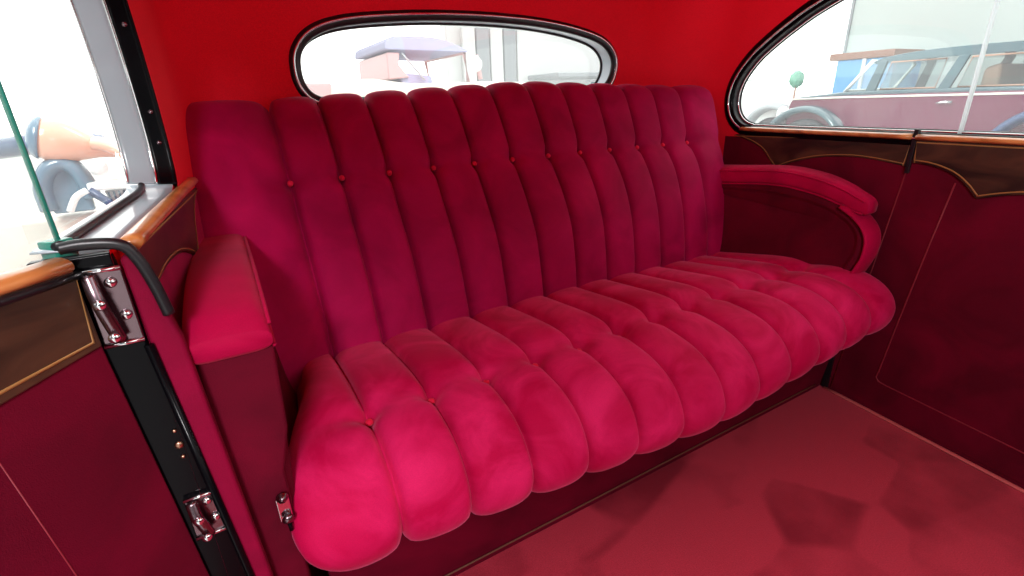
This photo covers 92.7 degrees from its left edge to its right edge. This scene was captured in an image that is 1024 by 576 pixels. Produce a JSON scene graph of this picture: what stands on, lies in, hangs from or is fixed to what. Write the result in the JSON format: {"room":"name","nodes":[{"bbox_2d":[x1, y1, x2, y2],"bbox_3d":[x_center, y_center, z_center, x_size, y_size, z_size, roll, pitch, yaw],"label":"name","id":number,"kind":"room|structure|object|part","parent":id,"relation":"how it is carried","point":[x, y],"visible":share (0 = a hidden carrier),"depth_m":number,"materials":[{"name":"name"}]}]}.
{"room":"vehicle interior","nodes":[
{"label":"vehicle interior","id":0,"kind":"room"},
{"bbox_2d":[109,0,227,573],"bbox_3d":[-0.185,0.211,0.170,0.012,1.090,1.876,-12,23,-23],"label":"wall","id":1,"kind":"structure","parent":0,"point":[173,278],"depth_m":0.73,"materials":[{"name":"fabric"}]},
{"bbox_2d":[29,0,177,254],"bbox_3d":[-0.273,-0.132,0.144,0.064,0.378,1.228,-12,23,-23],"label":"window","id":2,"kind":"structure","parent":1,"relation":"in","point":[107,28],"depth_m":0.66,"materials":[{"name":"black paint"}]},
{"bbox_3d":[-0.256,-0.137,0.149,0.021,0.362,1.219,-12,23,-23],"label":"frame","id":3,"kind":"part","parent":2,"relation":"part of","materials":[{"name":"black paint"}]},
{"bbox_3d":[-0.249,-0.140,0.156,0.008,0.372,1.224,-12,23,-23],"label":"frame","id":4,"kind":"part","parent":2,"relation":"part of","materials":[{"name":"black paint"}]},
{"bbox_2d":[0,81,208,575],"bbox_3d":[-0.448,0.304,0.038,0.085,1.070,0.976,2,21,10],"label":"door","id":5,"kind":"structure","parent":1,"relation":"in","point":[84,492],"depth_m":0.40,"materials":[{"name":"red"}]},
{"bbox_3d":[-0.435,0.202,-0.004,0.009,0.119,0.920,2,21,10],"label":"wood panel","id":6,"kind":"part","parent":5,"relation":"part of","materials":[{"name":"brown wood"}]},
{"bbox_3d":[-0.416,0.478,0.105,0.034,0.655,0.965,2,21,10],"label":"panel","id":7,"kind":"part","parent":5,"relation":"part of","materials":[{"name":"red fabric"}]},
{"bbox_2d":[26,237,273,575],"bbox_3d":[-0.326,0.284,0.532,0.112,0.703,0.036,-14,24,-27],"label":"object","id":8,"kind":"structure","parent":1,"relation":"attached to","point":[161,384],"depth_m":0.47,"materials":[{"name":"black paint"}]},
{"bbox_3d":[-0.346,0.018,0.415,0.018,0.062,0.015,-14,24,-27],"label":"hinge arm","id":9,"kind":"part","parent":8,"relation":"part of","materials":[{"name":"silver metal"}]},
{"bbox_3d":[-0.346,0.016,0.424,0.029,0.070,0.003,-14,24,-27],"label":"hinge plate","id":10,"kind":"part","parent":8,"relation":"part of","materials":[{"name":"silver metal"}]},
{"bbox_3d":[-0.325,0.241,0.509,0.018,0.046,0.015,-14,24,-27],"label":"hinge arm","id":11,"kind":"part","parent":8,"relation":"part of","materials":[{"name":"silver metal"}]},
{"bbox_3d":[-0.325,0.239,0.518,0.028,0.053,0.003,-14,24,-27],"label":"hinge plate","id":12,"kind":"part","parent":8,"relation":"part of","materials":[{"name":"silver metal"}]},
{"bbox_2d":[120,177,198,279],"bbox_3d":[-0.446,-0.071,0.662,0.020,0.110,0.501,-12,23,-23],"label":"trim","id":13,"kind":"structure","parent":1,"relation":"attached to","point":[168,230],"depth_m":0.59,"materials":[{"name":"brown wood"}]},
{"bbox_3d":[-0.450,-0.065,0.662,0.007,0.099,0.500,-12,23,-23],"label":"wood panel","id":14,"kind":"part","parent":13,"relation":"part of","materials":[{"name":"brown wood"}]},
{"bbox_2d":[152,0,740,155],"bbox_3d":[0.012,-0.253,1.353,1.467,1.090,0.202,-14,24,-27],"label":"wall","id":15,"kind":"structure","parent":0,"point":[215,49],"depth_m":1.14,"materials":[{"name":"red fabric"}]},
{"bbox_2d":[289,9,617,104],"bbox_3d":[-0.094,-0.609,1.303,0.947,0.224,0.065,-14,24,-27],"label":"window","id":16,"kind":"structure","parent":15,"relation":"in","point":[604,50],"depth_m":1.22,"materials":[{"name":"black rubber"}]},
{"bbox_2d":[309,385,1023,575],"bbox_3d":[0.415,0.563,0.771,1.690,0.040,2.035,-14,24,-27],"label":"floor","id":17,"kind":"structure","parent":0,"point":[818,483],"depth_m":0.98,"materials":[{"name":"red carpet"}]},
{"bbox_2d":[182,81,895,575],"bbox_3d":[0.156,-0.041,1.139,1.475,0.838,0.804,-14,24,-27],"label":"seat","id":18,"kind":"object","parent":17,"relation":"on","point":[427,331],"visible":0.98,"depth_m":0.97,"materials":[{"name":"fabric"}]},
{"bbox_3d":[-0.297,0.316,0.639,0.074,0.566,0.080,-14,24,-27],"label":"panel","id":19,"kind":"part","parent":18,"relation":"part of","materials":[{"name":"red fabric"}]},
{"bbox_3d":[-0.269,0.247,0.572,0.014,0.014,0.007,-14,24,-27],"label":"knob","id":20,"kind":"part","parent":18,"relation":"part of","materials":[{"name":"silver metal"}]},
{"bbox_3d":[-0.267,0.275,0.582,0.014,0.014,0.009,-14,24,-27],"label":"knob","id":21,"kind":"part","parent":18,"relation":"part of","materials":[{"name":"silver metal"}]},
{"bbox_3d":[-0.376,0.162,0.775,0.138,0.360,0.465,-14,24,-27],"label":"panel","id":22,"kind":"part","parent":18,"relation":"part of","materials":[{"name":"red fabric"}]},
{"bbox_3d":[0.040,-0.227,1.244,1.427,0.561,0.412,-14,24,-27],"label":"backrest","id":23,"kind":"part","parent":18,"relation":"part of","materials":[{"name":"fabric"}]},
{"bbox_3d":[0.301,0.309,1.052,1.337,0.240,0.057,-14,24,-27],"label":"seat","id":24,"kind":"part","parent":18,"relation":"part of","materials":[{"name":"red fabric"}]},
{"bbox_2d":[289,252,895,571],"bbox_3d":[0.214,0.128,1.085,1.357,0.204,0.558,-14,24,-27],"label":"seat cushion","id":25,"kind":"object","parent":18,"relation":"on","point":[410,424],"depth_m":0.85,"materials":[{"name":"fabric"}]},
{"bbox_3d":[0.752,-0.115,1.386,0.184,0.358,0.479,-14,24,-27],"label":"panel","id":26,"kind":"part","parent":18,"relation":"part of","materials":[{"name":"red fabric"}]},
{"bbox_2d":[723,0,1023,488],"bbox_3d":[1.055,-0.082,0.811,0.006,1.090,1.850,-11,23,-21],"label":"wall","id":27,"kind":"structure","parent":0,"point":[882,180],"depth_m":1.30,"materials":[{"name":"red fabric"}]},
{"bbox_2d":[734,127,912,165],"bbox_3d":[0.795,-0.372,1.322,0.028,0.110,0.503,-11,23,-21],"label":"trim","id":28,"kind":"structure","parent":27,"relation":"attached to","point":[779,150],"depth_m":1.27,"materials":[{"name":"brown wood"}]},
{"bbox_2d":[821,356,834,387],"bbox_3d":[0.887,0.143,1.339,0.014,0.298,0.016,-14,24,-27],"label":"trim","id":29,"kind":"structure","parent":27,"relation":"attached to","point":[826,378],"depth_m":1.37,"materials":[{"name":"black rubber"}]},
{"bbox_2d":[724,0,1023,145],"bbox_3d":[1.000,-0.441,0.819,0.050,0.427,1.603,-11,23,-21],"label":"window","id":30,"kind":"structure","parent":27,"relation":"in","point":[811,9],"depth_m":1.29,"materials":[{"name":"black paint"}]},
{"bbox_2d":[823,387,1023,492],"bbox_3d":[1.157,0.499,0.803,0.012,0.006,1.360,-11,23,-21],"label":"trim","id":31,"kind":"structure","parent":27,"relation":"attached to","point":[972,464],"depth_m":1.15,"materials":[{"name":"red"}]},
{"bbox_2d":[830,129,1023,484],"bbox_3d":[1.084,0.118,0.807,0.028,0.693,1.031,-11,23,-21],"label":"door","id":32,"kind":"structure","parent":27,"relation":"in","point":[948,364],"depth_m":1.06,"materials":[{"name":"red fabric"}]},
{"bbox_3d":[1.085,-0.127,0.690,0.008,0.110,0.945,-11,23,-21],"label":"wood panel","id":33,"kind":"part","parent":32,"relation":"part of","materials":[{"name":"brown wood"}]},
{"label":"outside","id":34,"kind":"structure","parent":0,"visible":0},
{"bbox_2d":[0,135,124,203],"bbox_3d":[-3.082,-4.333,14.962,70.000,0.050,52.000,-14,24,-27],"label":"ground","id":35,"kind":"structure","parent":34,"point":[15,181],"depth_m":10.88,"materials":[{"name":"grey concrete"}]},
{"bbox_2d":[0,116,137,272],"bbox_3d":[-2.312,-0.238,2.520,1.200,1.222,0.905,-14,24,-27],"label":"car","id":36,"kind":"object","parent":35,"relation":"on","point":[71,192],"visible":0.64,"depth_m":2.22,"materials":[{"name":"brown paint"}]},
{"bbox_2d":[87,159,107,175],"bbox_3d":[-1.877,-0.547,2.213,0.076,0.076,0.060,-14,24,-27],"label":"lamp","id":37,"kind":"object","parent":36,"relation":"on","point":[97,167],"depth_m":2.20,"materials":[{"name":"white paint"}]},
{"bbox_2d":[105,188,125,200],"bbox_3d":[-1.866,-0.425,2.381,0.159,0.120,0.030,-14,24,-27],"label":"radiator grille","id":38,"kind":"object","parent":36,"relation":"attached to","point":[113,194],"depth_m":2.33,"materials":[{"name":"grey metal"}]},
{"bbox_2d":[306,36,525,96],"bbox_3d":[-1.091,-2.244,6.607,3.498,1.935,1.610,-14,24,-27],"label":"car","id":39,"kind":"object","parent":35,"relation":"on","point":[380,70],"visible":0.26,"depth_m":5.76,"materials":[{"name":"white metal"}]},
{"bbox_2d":[359,52,407,80],"bbox_3d":[-1.652,-2.771,6.197,0.251,0.288,1.300,-14,24,-27],"label":"curtain","id":40,"kind":"object","parent":39,"relation":"hanging from","point":[375,65],"depth_m":5.82,"materials":[{"name":"pink paint"}]},
{"bbox_3d":[-1.429,-2.599,6.398,0.424,0.330,1.200,-14,24,-27],"label":"seat","id":41,"kind":"part","parent":39,"relation":"part of","materials":[{"name":"purple fabric"}]},
{"bbox_2d":[355,36,467,60],"bbox_3d":[-1.339,-3.063,6.285,1.034,0.160,1.400,-14,24,-27],"label":"hood","id":42,"kind":"object","parent":39,"relation":"attached to","point":[416,48],"depth_m":5.80,"materials":[{"name":"white"}]},
{"bbox_3d":[-0.897,-2.930,6.607,0.094,0.414,1.315,-14,24,-27],"label":"windscreen frame","id":43,"kind":"part","parent":39,"relation":"part of","materials":[{"name":"pink paint"}]},
{"bbox_2d":[468,56,481,71],"bbox_3d":[-0.452,-2.777,6.058,0.180,0.180,0.030,-14,24,-27],"label":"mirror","id":44,"kind":"object","parent":39,"relation":"attached to","point":[475,63],"depth_m":6.05,"materials":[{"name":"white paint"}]},
{"bbox_2d":[440,25,599,84],"bbox_3d":[2.258,-6.310,14.473,8.400,3.620,2.000,-14,24,-27],"label":"wall","id":45,"kind":"structure","parent":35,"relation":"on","point":[506,55],"depth_m":13.63,"materials":[{"name":"white paint"}]},
{"bbox_3d":[-1.131,-5.441,13.380,0.380,3.020,0.120,-14,24,-27],"label":"door panel","id":46,"kind":"part","parent":45,"relation":"part of","materials":[{"name":"white paint"}]},
{"bbox_3d":[-0.768,-5.529,13.572,0.380,3.020,0.120,-14,24,-27],"label":"door panel","id":47,"kind":"part","parent":45,"relation":"part of","materials":[{"name":"grey"}]},
{"bbox_3d":[-0.406,-5.616,13.765,0.380,3.020,0.120,-14,24,-27],"label":"door panel","id":48,"kind":"part","parent":45,"relation":"part of","materials":[{"name":"white paint"}]},
{"bbox_3d":[-0.043,-5.704,13.958,0.380,3.020,0.120,-14,24,-27],"label":"door panel","id":49,"kind":"part","parent":45,"relation":"part of","materials":[{"name":"grey"}]},
{"bbox_3d":[0.320,-5.792,14.150,0.380,3.020,0.120,-14,24,-27],"label":"door panel","id":50,"kind":"part","parent":45,"relation":"part of","materials":[{"name":"white paint"}]},
{"bbox_2d":[741,79,822,123],"bbox_3d":[4.887,-3.367,9.656,1.710,1.420,2.609,-14,24,-27],"label":"car","id":51,"kind":"object","parent":35,"relation":"on","point":[760,108],"visible":0.1,"depth_m":8.90,"materials":[{"name":"white paint"}]},
{"bbox_3d":[4.869,-3.954,9.651,1.310,0.319,0.189,-14,24,-27],"label":"windscreen frame","id":52,"kind":"part","parent":51,"relation":"part of","materials":[{"name":"white paint"}]},
{"bbox_2d":[789,71,803,100],"bbox_3d":[4.574,-2.761,8.025,0.360,1.487,0.360,-14,24,-27],"label":"tree","id":53,"kind":"object","parent":35,"relation":"on","point":[796,79],"visible":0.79,"depth_m":7.75,"materials":[{"name":"green plant"}]},
{"bbox_2d":[829,48,924,92],"bbox_3d":[6.856,-3.570,9.452,1.110,1.810,1.100,-14,24,-27],"label":"kiosk","id":54,"kind":"object","parent":35,"relation":"on","point":[849,66],"visible":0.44,"depth_m":8.94,"materials":[{"name":"blue"}]},
{"bbox_3d":[6.449,-3.386,9.181,0.040,1.690,0.060,-14,24,-27],"label":"corner post","id":55,"kind":"part","parent":54,"relation":"part of","materials":[{"name":"white paint"}]},
{"bbox_3d":[6.827,-4.358,9.148,1.110,0.120,1.100,-14,24,-27],"label":"lid","id":56,"kind":"part","parent":54,"relation":"part of","materials":[{"name":"brown"}]},
{"bbox_2d":[770,40,1023,131],"bbox_3d":[5.801,-2.160,6.165,1.740,1.620,4.578,-14,24,-27],"label":"vintage limousine","id":57,"kind":"object","parent":35,"relation":"on","point":[997,104],"visible":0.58,"depth_m":6.01,"materials":[{"name":"pink paint"}]},
{"bbox_3d":[5.280,-3.016,6.960,1.327,0.410,0.301,-14,24,-27],"label":"windscreen frame","id":58,"kind":"part","parent":57,"relation":"part of","materials":[{"name":"white paint"}]},
{"bbox_3d":[5.121,-2.314,5.880,0.023,0.044,3.600,-14,24,-27],"label":"waist moulding","id":59,"kind":"part","parent":57,"relation":"part of","materials":[{"name":"beige paint"}]},
{"bbox_2d":[799,86,1023,97],"bbox_3d":[5.764,-2.508,6.282,1.450,0.143,3.521,-14,24,-27],"label":"trim strip","id":60,"kind":"object","parent":57,"relation":"attached to","point":[917,89],"depth_m":6.14,"materials":[{"name":"white paint"}]},
{"bbox_3d":[5.143,-2.209,5.815,0.042,0.038,0.156,-14,24,-27],"label":"door handle","id":61,"kind":"part","parent":57,"relation":"part of","materials":[{"name":"silver metal"}]},
{"bbox_3d":[5.999,-2.388,5.895,1.150,0.587,0.215,-14,24,-27],"label":"seat","id":62,"kind":"part","parent":57,"relation":"part of","materials":[{"name":"brown leather"}]},
{"bbox_2d":[843,0,1023,87],"bbox_3d":[10.826,-4.177,4.242,0.180,6.420,14.500,-14,24,-27],"label":"wall","id":63,"kind":"structure","parent":35,"relation":"on","point":[872,24],"depth_m":9.20,"materials":[{"name":"white"}]},
{"bbox_3d":[7.192,-6.310,10.111,0.180,6.420,0.050,-14,24,-27],"label":"edge post","id":64,"kind":"part","parent":63,"relation":"part of","materials":[{"name":"grey"}]}
]}

